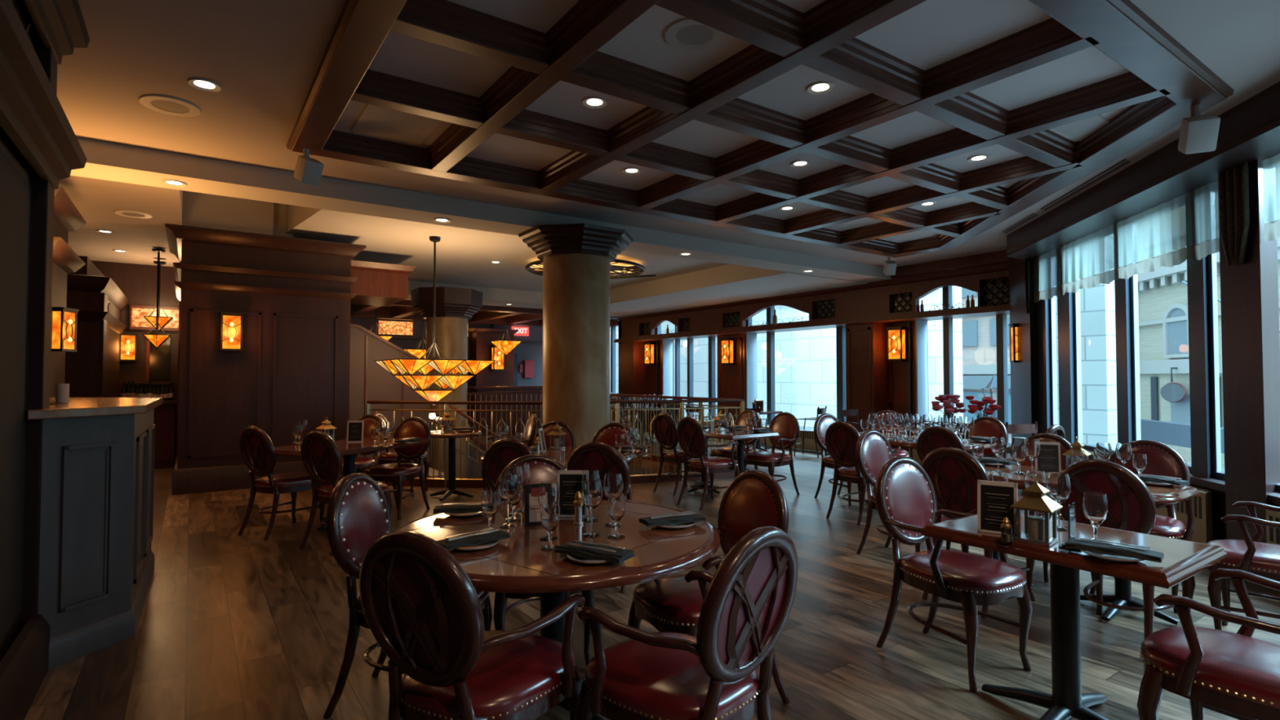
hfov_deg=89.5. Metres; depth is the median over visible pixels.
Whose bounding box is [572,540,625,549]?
table knife
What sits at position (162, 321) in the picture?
pendant lamp
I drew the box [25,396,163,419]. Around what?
countertop
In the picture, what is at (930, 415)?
wine glass
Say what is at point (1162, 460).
armchair
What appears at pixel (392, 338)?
trim
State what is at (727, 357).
wall sconce
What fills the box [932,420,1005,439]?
dining table
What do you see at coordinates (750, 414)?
wine glass
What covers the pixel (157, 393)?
bottle
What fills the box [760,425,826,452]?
radiator
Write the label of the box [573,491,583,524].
pepper mill
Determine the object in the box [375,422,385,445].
wine glass
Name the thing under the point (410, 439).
napkin
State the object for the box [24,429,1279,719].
floor
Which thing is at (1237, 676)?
armchair
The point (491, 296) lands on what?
ceiling
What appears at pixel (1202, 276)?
window
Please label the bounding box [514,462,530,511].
wine glass
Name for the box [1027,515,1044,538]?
candle
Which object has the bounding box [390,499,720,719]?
round table
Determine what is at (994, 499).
menu stand
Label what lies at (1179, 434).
barrier
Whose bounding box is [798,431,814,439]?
grille
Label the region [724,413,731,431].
wine glass
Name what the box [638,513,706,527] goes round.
napkin
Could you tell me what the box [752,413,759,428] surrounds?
wine glass
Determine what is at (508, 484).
wine glass
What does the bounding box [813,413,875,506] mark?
dining chair
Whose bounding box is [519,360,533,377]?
panel
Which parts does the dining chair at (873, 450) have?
leg, seat, frame, leg, seat frame, leg, leg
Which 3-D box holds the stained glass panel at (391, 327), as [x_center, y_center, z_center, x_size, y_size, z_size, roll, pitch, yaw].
[-6.899,-0.903,18.227,0.970,0.465,0.050,1,-2,-35]
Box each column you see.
[410,286,483,478]
[518,222,633,447]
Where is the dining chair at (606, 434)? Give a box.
[591,422,632,499]
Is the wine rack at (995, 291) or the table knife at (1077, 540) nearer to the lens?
the table knife at (1077, 540)
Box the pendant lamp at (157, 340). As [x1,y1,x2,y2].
[142,248,171,348]
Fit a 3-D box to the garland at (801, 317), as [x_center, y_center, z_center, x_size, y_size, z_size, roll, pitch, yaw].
[2.662,-0.756,12.956,0.127,0.127,1.576,1,-2,-35]
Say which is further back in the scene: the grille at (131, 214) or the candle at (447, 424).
the candle at (447, 424)
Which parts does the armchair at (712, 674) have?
leg, arm, seat, nail trim, seat frame, arm, leg, frame, panel, leg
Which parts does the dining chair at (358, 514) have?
leg, frame, leg, seat, seat frame, leg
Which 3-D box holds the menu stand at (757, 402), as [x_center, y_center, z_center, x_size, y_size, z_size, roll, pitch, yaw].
[2.228,0.853,12.039,0.148,0.199,0.040,0,-2,15]
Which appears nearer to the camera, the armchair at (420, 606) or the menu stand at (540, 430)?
the armchair at (420, 606)
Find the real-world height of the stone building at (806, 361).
10.000 m
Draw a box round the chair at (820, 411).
[793,405,826,457]
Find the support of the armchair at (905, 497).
on the floor at (232, 626)
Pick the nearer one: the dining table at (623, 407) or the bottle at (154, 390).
the bottle at (154, 390)
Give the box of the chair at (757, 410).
[737,406,767,451]
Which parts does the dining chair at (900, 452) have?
frame, seat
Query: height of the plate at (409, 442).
0.018 m
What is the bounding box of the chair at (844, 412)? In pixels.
[840,408,862,431]
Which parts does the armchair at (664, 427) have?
leg, panel, frame, leg, seat frame, seat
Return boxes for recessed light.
[96,229,114,233]
[111,249,128,253]
[160,179,187,186]
[186,77,222,92]
[432,217,450,222]
[490,261,501,263]
[582,96,607,108]
[622,167,641,174]
[679,252,692,255]
[778,205,795,211]
[790,160,810,167]
[802,270,814,272]
[806,80,835,94]
[919,201,936,206]
[967,154,990,162]
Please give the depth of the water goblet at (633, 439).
5.11 m
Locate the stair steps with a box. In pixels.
[417,463,444,478]
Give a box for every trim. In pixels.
[164,223,366,495]
[350,323,420,457]
[390,337,542,344]
[613,249,1009,430]
[655,320,1011,448]
[1005,81,1279,504]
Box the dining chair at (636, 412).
[613,394,639,435]
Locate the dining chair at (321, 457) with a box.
[299,430,391,555]
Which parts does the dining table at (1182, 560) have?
edge moulding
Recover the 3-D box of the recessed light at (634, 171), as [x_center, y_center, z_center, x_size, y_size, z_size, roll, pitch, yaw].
[-0.075,-1.739,5.938,0.180,0.012,0.180,1,-2,-35]
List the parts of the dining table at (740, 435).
edge moulding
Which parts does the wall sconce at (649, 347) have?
amber panel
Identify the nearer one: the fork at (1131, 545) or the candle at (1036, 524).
the fork at (1131, 545)
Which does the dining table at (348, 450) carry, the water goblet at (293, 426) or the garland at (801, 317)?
the water goblet at (293, 426)
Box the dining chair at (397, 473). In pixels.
[363,417,431,519]
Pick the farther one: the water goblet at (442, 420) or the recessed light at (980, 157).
the water goblet at (442, 420)
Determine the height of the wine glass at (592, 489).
0.220 m
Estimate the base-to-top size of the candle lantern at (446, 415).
0.244 m
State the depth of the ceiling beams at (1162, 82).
4.37 m
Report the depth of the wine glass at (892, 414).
6.99 m
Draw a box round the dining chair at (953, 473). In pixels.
[920,447,1035,617]
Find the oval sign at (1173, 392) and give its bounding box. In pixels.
[1160,367,1187,402]
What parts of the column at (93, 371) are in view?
cornice, shelf moulding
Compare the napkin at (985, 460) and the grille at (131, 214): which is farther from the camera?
the grille at (131, 214)
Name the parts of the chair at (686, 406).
rail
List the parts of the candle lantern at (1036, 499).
corner post, corner post, corner post, glass, corner post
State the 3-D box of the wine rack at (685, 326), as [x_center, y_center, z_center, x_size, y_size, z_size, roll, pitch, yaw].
[1.133,-0.838,15.386,0.048,0.380,0.490,1,-2,-35]
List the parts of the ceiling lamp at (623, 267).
lit glass, arm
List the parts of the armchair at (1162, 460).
leg, frame, seat, leg, leg, arm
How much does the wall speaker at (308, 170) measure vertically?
0.283 m
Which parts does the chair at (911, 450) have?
leg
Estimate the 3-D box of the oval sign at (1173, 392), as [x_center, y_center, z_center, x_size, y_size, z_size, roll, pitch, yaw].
[15.421,0.718,18.487,1.009,1.018,1.009,1,-2,-35]
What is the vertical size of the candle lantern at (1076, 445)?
0.244 m
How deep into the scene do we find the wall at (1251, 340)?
4.70 m
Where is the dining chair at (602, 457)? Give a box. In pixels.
[566,441,646,592]
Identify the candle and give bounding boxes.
[446,422,449,429]
[554,438,559,447]
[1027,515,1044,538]
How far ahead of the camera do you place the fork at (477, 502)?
3.01 m
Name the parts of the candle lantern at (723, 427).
glass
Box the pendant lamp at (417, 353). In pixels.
[404,318,426,359]
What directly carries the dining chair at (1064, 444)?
on the floor at (232, 626)
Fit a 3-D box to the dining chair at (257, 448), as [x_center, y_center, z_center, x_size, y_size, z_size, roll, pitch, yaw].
[-3.247,1.071,5.882,0.491,0.978,0.641,-1,-2,27]
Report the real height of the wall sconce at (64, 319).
0.376 m
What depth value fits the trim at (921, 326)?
13.87 m
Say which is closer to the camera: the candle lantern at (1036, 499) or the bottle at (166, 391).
the candle lantern at (1036, 499)
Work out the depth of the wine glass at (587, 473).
2.85 m
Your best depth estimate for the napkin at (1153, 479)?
3.76 m
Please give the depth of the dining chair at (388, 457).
7.59 m
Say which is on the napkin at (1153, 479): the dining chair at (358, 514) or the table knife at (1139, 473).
the table knife at (1139, 473)
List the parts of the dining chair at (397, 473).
seat, seat frame, leg, leg, frame, leg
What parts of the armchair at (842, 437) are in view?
leg, panel, frame, seat, seat frame, leg, leg, arm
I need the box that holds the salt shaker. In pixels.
[1000,516,1013,542]
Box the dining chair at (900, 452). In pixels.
[868,409,908,457]
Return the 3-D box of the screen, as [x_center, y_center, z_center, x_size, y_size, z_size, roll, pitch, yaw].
[-7.738,-0.059,10.367,0.300,0.760,0.050,1,-2,-35]
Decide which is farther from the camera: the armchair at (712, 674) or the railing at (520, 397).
the railing at (520, 397)
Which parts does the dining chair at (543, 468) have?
leg, frame, seat frame, leg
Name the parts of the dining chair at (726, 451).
seat frame, seat, frame, leg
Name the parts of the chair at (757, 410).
rail, leg, leg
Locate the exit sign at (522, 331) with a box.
[511,326,528,336]
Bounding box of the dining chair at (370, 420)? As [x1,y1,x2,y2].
[317,414,382,508]
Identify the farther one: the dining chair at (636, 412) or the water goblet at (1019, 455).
the dining chair at (636, 412)
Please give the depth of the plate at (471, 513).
2.94 m
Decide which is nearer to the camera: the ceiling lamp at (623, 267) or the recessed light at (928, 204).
the recessed light at (928, 204)
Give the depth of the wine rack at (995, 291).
9.48 m
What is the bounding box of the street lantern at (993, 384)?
[982,374,997,418]
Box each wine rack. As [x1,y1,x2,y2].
[641,322,649,335]
[680,318,689,331]
[724,311,739,327]
[814,299,835,319]
[892,293,912,312]
[982,277,1009,306]
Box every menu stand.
[346,420,364,442]
[524,483,542,525]
[537,427,546,452]
[556,470,587,517]
[755,400,763,411]
[977,480,1017,536]
[1035,441,1061,474]
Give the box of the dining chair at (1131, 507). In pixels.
[1059,459,1195,639]
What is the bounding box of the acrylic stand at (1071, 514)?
[1058,502,1080,551]
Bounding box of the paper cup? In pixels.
[55,383,69,402]
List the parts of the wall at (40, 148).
post, crown, crown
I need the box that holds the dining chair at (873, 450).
[855,429,951,554]
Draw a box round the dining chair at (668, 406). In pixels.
[647,399,679,443]
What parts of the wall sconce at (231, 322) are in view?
amber panel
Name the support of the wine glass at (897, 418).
on the dining table at (895, 442)
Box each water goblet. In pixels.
[292,425,298,443]
[295,425,303,444]
[370,427,379,447]
[381,427,389,447]
[433,417,439,431]
[439,417,445,432]
[481,489,498,531]
[493,432,502,442]
[505,480,521,520]
[515,432,524,442]
[540,501,559,550]
[607,493,625,538]
[615,434,624,455]
[629,435,638,457]
[642,435,651,457]
[715,417,722,431]
[745,417,751,431]
[750,417,756,432]
[860,419,868,431]
[873,420,881,431]
[879,417,885,436]
[884,421,893,439]
[891,418,898,437]
[897,422,906,441]
[903,419,909,438]
[911,422,919,442]
[915,420,922,439]
[924,423,933,429]
[939,424,948,428]
[956,422,965,443]
[971,443,984,462]
[1012,444,1026,474]
[1071,449,1084,463]
[1082,491,1107,542]
[1093,448,1098,459]
[1132,453,1146,475]
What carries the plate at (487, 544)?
on the round table at (517, 563)
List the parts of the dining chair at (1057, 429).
frame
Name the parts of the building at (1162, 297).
cornice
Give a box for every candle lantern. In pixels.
[315,417,336,441]
[440,409,455,431]
[546,421,567,449]
[712,409,726,431]
[751,399,757,408]
[1009,475,1062,546]
[1062,436,1091,467]
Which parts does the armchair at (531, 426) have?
seat, leg, arm, frame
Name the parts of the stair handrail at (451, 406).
rail, rail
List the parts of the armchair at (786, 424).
arm, seat frame, seat, leg, leg, frame, arm, leg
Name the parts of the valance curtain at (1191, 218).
curtain rod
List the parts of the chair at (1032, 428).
seat, arm, rail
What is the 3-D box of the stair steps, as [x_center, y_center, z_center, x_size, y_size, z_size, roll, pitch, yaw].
[-1.971,2.897,10.736,3.500,2.430,1.600,1,-2,-35]
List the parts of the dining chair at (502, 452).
panel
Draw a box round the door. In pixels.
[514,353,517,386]
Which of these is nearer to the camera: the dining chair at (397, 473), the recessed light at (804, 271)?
the dining chair at (397, 473)
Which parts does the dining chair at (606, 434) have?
frame, leg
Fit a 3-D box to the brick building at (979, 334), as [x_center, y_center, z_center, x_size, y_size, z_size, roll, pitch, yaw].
[9.670,-3.277,31.478,4.300,13.000,19.500,1,-2,-35]
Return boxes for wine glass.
[297,419,307,442]
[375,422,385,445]
[385,421,395,445]
[428,413,435,432]
[497,472,518,527]
[498,425,509,439]
[505,465,523,515]
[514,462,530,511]
[537,480,559,540]
[581,469,599,521]
[581,478,602,537]
[603,472,622,526]
[622,426,632,453]
[626,427,637,455]
[638,394,644,408]
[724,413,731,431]
[747,412,754,430]
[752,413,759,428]
[868,413,878,430]
[881,413,891,438]
[888,412,896,435]
[893,414,903,439]
[899,413,907,436]
[904,415,915,440]
[911,413,919,437]
[919,416,929,430]
[923,414,932,422]
[933,417,943,426]
[938,415,948,422]
[948,417,959,432]
[952,415,962,435]
[963,416,974,442]
[988,471,1008,482]
[990,436,1005,471]
[1023,438,1040,469]
[1023,469,1046,515]
[1045,471,1071,530]
[1095,442,1111,461]
[1115,442,1132,466]
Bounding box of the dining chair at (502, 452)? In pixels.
[482,438,534,489]
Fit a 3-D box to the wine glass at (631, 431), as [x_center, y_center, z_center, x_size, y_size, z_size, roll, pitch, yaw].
[-0.063,0.663,5.226,0.086,0.220,0.085,-1,-2,27]
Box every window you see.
[610,326,615,393]
[654,324,715,419]
[746,306,846,428]
[906,285,1011,444]
[1035,239,1225,479]
[1275,483,1279,492]
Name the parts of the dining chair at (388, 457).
leg, frame, seat, seat frame, leg, leg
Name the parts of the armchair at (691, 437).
leg, panel, frame, leg, seat frame, leg, seat, arm, leg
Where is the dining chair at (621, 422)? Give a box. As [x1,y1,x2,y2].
[609,404,631,426]
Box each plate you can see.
[401,440,418,444]
[444,511,483,517]
[453,540,498,551]
[455,430,471,431]
[566,553,609,564]
[617,448,639,452]
[656,521,695,528]
[971,439,991,442]
[979,462,1006,466]
[1080,549,1143,562]
[1142,480,1174,486]
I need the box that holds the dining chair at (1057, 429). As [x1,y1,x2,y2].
[1017,424,1065,489]
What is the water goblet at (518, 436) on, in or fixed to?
on the dining table at (562, 455)
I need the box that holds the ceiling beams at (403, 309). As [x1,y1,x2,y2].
[350,299,621,326]
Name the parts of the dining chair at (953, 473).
leg, seat, panel, frame, leg, leg, leg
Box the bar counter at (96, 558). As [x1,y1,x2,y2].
[25,396,163,670]
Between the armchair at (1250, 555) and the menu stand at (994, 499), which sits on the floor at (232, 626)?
the armchair at (1250, 555)
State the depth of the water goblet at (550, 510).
2.38 m
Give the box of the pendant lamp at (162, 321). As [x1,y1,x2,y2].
[143,261,173,331]
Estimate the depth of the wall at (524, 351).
20.47 m
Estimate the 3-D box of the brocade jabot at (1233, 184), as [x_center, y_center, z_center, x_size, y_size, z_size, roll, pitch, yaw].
[4.349,-1.065,4.728,0.040,0.743,0.302,0,-2,10]
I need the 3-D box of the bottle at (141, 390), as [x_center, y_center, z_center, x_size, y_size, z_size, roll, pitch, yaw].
[-7.590,0.490,9.821,0.065,0.275,0.066,1,-2,-30]
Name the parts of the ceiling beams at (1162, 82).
access panel, coffer moulding, coffer moulding, coffer moulding, coffer moulding, coffer moulding, coffer moulding, coffer moulding, coffer moulding, coffer moulding, border moulding, coffer moulding, coffer moulding, coffer moulding, coffer moulding, coffer moulding, coffer moulding, coffer moulding, coffer moulding, coffer moulding, coffer moulding, coffer moulding, coffer moulding, coffer moulding, coffer moulding, access panel, coffer moulding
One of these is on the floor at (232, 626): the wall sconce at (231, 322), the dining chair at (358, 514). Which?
the dining chair at (358, 514)
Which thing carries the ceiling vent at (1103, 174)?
in the ceiling at (265, 56)
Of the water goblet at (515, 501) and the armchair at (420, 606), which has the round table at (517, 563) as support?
the water goblet at (515, 501)
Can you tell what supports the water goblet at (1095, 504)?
on the dining table at (1182, 560)
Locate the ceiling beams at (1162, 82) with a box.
[286,0,1234,257]
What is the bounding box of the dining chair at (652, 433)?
[651,399,682,440]
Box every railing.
[365,391,744,488]
[466,386,542,435]
[466,391,542,443]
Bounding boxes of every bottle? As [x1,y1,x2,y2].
[120,382,126,397]
[126,381,130,397]
[128,381,135,397]
[135,385,138,397]
[138,382,143,397]
[143,384,146,397]
[146,382,152,397]
[152,385,156,397]
[155,386,160,397]
[160,384,164,400]
[164,384,168,400]
[168,382,173,400]
[666,324,669,334]
[772,309,777,324]
[915,300,919,312]
[920,300,924,311]
[965,295,969,307]
[970,294,974,307]
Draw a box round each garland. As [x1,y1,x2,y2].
[745,317,803,326]
[924,302,964,311]
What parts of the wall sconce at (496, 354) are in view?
amber panel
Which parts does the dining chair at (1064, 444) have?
leg, seat, frame, leg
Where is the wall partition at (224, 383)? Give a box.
[177,240,351,468]
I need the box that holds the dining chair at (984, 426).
[964,416,1008,457]
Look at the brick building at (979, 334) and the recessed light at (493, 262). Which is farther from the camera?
the brick building at (979, 334)
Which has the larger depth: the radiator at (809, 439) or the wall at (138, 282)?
the radiator at (809, 439)
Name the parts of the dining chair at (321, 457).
leg, panel, frame, leg, seat frame, seat, leg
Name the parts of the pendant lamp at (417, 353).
amber glass, rod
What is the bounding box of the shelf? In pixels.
[121,382,170,384]
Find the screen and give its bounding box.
[146,332,170,380]
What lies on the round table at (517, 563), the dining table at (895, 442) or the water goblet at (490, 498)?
the water goblet at (490, 498)
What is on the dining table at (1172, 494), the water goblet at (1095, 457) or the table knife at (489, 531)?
the water goblet at (1095, 457)
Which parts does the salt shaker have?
glass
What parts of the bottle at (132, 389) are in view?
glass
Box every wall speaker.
[293,148,324,186]
[883,256,897,275]
[1177,104,1220,154]
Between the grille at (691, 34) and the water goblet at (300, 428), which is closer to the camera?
the grille at (691, 34)
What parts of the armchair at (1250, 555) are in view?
leg, leg, seat, seat frame, nail trim, arm, arm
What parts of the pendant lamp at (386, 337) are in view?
rod, amber glass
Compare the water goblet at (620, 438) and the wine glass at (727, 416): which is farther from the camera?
the wine glass at (727, 416)
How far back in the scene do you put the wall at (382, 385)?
10.05 m
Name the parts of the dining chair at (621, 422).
seat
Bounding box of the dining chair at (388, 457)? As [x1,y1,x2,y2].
[372,412,428,497]
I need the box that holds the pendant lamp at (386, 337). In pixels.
[368,307,392,341]
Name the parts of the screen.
frame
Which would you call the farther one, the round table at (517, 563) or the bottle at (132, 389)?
the bottle at (132, 389)
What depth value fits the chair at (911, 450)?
9.59 m
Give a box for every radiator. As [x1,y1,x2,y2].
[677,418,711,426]
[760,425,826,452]
[908,446,1010,463]
[1155,485,1213,543]
[1266,509,1279,545]
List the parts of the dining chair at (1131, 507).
leg, panel, frame, leg, leg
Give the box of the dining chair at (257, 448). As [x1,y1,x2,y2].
[238,426,324,540]
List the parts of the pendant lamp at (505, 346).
rod, amber glass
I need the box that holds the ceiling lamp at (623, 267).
[525,258,655,279]
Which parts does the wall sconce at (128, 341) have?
amber panel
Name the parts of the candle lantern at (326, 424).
corner post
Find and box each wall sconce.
[51,306,79,351]
[119,332,137,361]
[219,311,244,351]
[490,345,505,370]
[643,342,654,364]
[720,337,734,364]
[885,326,906,360]
[1008,323,1018,362]
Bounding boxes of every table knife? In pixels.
[440,503,481,506]
[447,529,498,541]
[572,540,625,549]
[650,512,696,518]
[984,457,1011,460]
[1075,538,1151,550]
[1138,473,1182,479]
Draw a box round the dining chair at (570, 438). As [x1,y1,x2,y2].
[533,420,576,449]
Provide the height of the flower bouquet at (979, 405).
0.377 m
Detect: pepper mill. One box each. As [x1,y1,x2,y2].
[534,436,540,453]
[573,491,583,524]
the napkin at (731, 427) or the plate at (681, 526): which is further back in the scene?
the napkin at (731, 427)
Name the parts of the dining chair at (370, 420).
seat frame, seat, frame, leg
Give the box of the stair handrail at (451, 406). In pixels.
[430,404,493,479]
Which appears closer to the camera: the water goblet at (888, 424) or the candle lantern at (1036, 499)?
the candle lantern at (1036, 499)
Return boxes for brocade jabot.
[1025,257,1030,313]
[1217,161,1249,266]
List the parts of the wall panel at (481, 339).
cornice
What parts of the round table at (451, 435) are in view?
edge moulding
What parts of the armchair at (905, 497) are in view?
leg, frame, arm, leg, seat, seat frame, nail trim, leg, arm, leg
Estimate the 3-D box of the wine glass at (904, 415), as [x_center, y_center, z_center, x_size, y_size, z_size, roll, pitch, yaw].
[2.821,0.694,6.902,0.095,0.246,0.096,1,-2,-38]
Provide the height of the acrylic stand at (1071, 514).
0.160 m
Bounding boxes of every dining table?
[274,436,429,530]
[539,446,644,468]
[611,406,662,444]
[687,426,779,493]
[729,409,782,451]
[865,433,991,516]
[921,513,1226,719]
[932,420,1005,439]
[983,464,1199,625]
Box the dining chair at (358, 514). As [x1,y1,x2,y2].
[323,472,492,719]
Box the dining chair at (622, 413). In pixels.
[610,396,631,425]
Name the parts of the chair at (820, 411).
leg, leg, seat, arm, leg, rail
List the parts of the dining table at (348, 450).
edge moulding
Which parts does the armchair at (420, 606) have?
leg, panel, frame, leg, seat frame, seat, nail trim, arm, leg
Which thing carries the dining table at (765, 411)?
on the floor at (232, 626)
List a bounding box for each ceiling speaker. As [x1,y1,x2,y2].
[113,209,152,218]
[137,93,201,116]
[664,17,725,50]
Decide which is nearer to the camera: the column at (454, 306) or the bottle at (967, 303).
the bottle at (967, 303)
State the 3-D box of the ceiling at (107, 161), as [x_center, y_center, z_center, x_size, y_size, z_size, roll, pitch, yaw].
[-1.591,-1.878,6.984,14.500,0.880,0.480,1,-2,-35]
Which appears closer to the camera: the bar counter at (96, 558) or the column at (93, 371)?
the bar counter at (96, 558)
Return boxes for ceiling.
[56,0,1279,266]
[58,175,182,266]
[70,137,892,282]
[293,210,729,292]
[333,0,1131,243]
[405,280,542,309]
[609,263,867,317]
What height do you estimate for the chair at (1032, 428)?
0.884 m
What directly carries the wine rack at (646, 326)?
attached to the wall at (635, 377)
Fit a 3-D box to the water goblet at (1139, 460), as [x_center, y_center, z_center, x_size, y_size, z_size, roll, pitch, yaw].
[3.036,0.655,3.921,0.072,0.168,0.071,1,-2,-43]
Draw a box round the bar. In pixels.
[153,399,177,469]
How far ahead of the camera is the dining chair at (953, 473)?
3.94 m
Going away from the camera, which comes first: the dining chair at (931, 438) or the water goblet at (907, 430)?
the dining chair at (931, 438)
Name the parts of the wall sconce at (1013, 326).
amber panel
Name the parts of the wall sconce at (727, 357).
amber panel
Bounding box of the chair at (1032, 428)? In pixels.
[990,421,1037,461]
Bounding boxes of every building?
[609,285,963,434]
[961,287,1011,443]
[1055,268,1117,449]
[1137,218,1279,468]
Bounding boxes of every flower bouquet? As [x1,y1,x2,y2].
[930,394,966,418]
[964,395,1001,418]
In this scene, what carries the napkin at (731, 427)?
on the plate
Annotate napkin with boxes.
[394,438,422,443]
[432,504,482,514]
[436,529,510,551]
[451,427,476,430]
[553,541,635,563]
[612,446,644,450]
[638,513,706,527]
[726,426,746,429]
[750,428,772,431]
[967,437,991,441]
[979,458,1017,465]
[1065,538,1164,562]
[1137,475,1190,485]
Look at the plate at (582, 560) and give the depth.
2.22 m
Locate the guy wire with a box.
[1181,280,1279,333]
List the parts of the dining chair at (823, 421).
leg, frame, seat, seat frame, leg, leg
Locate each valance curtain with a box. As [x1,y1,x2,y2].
[1033,179,1219,302]
[1262,153,1279,241]
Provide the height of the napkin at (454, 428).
0.023 m
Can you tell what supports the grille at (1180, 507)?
attached to the radiator at (1202, 504)
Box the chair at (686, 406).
[685,404,716,441]
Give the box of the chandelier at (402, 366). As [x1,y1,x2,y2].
[373,237,495,404]
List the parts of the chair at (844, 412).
rail, arm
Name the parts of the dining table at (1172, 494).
edge moulding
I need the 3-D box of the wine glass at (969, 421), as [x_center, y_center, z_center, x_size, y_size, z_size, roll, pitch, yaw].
[3.210,0.678,6.295,0.095,0.246,0.096,1,-2,-38]
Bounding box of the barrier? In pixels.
[1140,418,1224,453]
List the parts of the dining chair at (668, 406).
panel, frame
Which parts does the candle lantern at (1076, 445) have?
corner post, corner post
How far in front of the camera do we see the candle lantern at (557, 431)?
5.69 m
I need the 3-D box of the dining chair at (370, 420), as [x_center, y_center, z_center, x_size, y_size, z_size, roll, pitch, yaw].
[-3.154,1.103,7.088,0.491,0.978,0.641,0,-2,15]
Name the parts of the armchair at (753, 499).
leg, seat frame, nail trim, seat, leg, arm, frame, leg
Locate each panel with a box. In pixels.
[129,304,178,331]
[377,319,413,337]
[467,324,518,386]
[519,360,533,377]
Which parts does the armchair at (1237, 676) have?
leg, leg, nail trim, seat, seat frame, arm, arm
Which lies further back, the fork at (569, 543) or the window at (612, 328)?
the window at (612, 328)
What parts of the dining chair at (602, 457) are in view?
panel, frame, leg, seat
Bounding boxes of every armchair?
[359,530,584,719]
[480,413,536,490]
[574,526,797,719]
[627,469,789,703]
[653,412,710,496]
[676,417,740,511]
[744,412,799,494]
[825,421,897,525]
[875,456,1032,692]
[1088,440,1194,612]
[1137,568,1279,719]
[1206,501,1279,630]
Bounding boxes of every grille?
[121,212,145,217]
[151,99,189,112]
[675,25,713,44]
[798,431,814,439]
[1164,496,1201,519]
[1269,515,1279,543]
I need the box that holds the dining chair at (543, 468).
[493,453,595,666]
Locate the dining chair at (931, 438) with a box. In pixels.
[915,426,966,462]
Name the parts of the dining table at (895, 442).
edge moulding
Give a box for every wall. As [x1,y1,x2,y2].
[0,0,89,719]
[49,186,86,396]
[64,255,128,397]
[91,260,178,457]
[176,261,181,454]
[182,190,273,235]
[273,202,293,237]
[285,204,330,234]
[349,326,430,462]
[350,317,542,386]
[351,260,416,306]
[468,449,666,479]
[609,319,621,343]
[618,270,1008,457]
[1008,159,1279,542]
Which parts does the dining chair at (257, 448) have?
leg, panel, frame, leg, seat, seat frame, leg, leg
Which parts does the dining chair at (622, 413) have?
seat, frame, panel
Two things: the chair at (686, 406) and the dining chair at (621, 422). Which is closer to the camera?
the chair at (686, 406)
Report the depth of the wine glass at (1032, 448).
4.08 m
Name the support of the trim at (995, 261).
attached to the wall at (635, 377)
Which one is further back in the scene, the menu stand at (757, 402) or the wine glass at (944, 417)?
the menu stand at (757, 402)
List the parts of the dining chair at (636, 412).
leg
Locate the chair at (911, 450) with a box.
[871,411,912,459]
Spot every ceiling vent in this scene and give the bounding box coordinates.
[1002,213,1037,233]
[1040,159,1129,211]
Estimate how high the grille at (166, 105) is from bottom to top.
0.001 m
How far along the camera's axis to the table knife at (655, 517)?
2.73 m
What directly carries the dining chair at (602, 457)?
on the floor at (232, 626)
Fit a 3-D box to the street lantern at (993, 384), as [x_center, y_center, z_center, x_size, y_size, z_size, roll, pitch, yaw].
[8.816,1.595,16.016,0.480,2.450,0.480,1,-2,-35]
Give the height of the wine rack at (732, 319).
0.380 m
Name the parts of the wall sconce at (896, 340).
amber panel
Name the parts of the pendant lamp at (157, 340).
amber glass, rod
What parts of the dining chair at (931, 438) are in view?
panel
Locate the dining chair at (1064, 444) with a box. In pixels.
[1013,432,1072,582]
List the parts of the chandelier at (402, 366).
cream glass, rod, amber glass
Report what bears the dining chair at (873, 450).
on the floor at (232, 626)
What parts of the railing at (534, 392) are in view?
handrail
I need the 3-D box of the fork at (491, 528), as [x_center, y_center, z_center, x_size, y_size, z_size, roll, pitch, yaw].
[-0.644,0.654,2.437,0.200,0.006,0.021,1,-2,-45]
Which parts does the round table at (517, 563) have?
edge moulding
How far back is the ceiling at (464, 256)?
10.18 m
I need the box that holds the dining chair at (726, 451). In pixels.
[709,409,762,484]
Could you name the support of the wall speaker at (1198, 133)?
attached to the ceiling beams at (1162, 82)
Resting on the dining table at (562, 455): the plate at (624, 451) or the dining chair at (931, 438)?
the plate at (624, 451)
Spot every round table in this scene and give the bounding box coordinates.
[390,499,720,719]
[430,430,482,501]
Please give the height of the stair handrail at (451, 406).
3.467 m
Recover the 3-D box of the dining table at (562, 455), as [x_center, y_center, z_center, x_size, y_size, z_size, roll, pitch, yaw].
[-0.502,1.153,5.249,0.840,0.757,1.200,0,-2,15]
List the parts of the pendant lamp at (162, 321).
amber glass, rod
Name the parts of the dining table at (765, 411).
edge moulding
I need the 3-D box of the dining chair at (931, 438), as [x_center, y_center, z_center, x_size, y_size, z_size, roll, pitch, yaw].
[2.834,1.069,5.783,0.641,0.978,0.491,1,-2,-35]
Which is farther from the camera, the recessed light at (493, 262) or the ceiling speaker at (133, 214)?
the recessed light at (493, 262)
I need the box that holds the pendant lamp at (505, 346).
[490,316,521,355]
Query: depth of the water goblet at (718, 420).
7.44 m
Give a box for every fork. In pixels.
[443,502,481,504]
[444,527,493,538]
[565,542,616,552]
[648,511,692,516]
[1080,537,1150,548]
[1135,474,1176,479]
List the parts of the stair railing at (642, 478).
post, post, handrail, kick rail, post, post, post, post, post, post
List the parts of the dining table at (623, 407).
edge moulding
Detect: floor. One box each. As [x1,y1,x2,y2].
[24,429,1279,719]
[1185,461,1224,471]
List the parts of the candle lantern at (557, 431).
corner post, corner post, glass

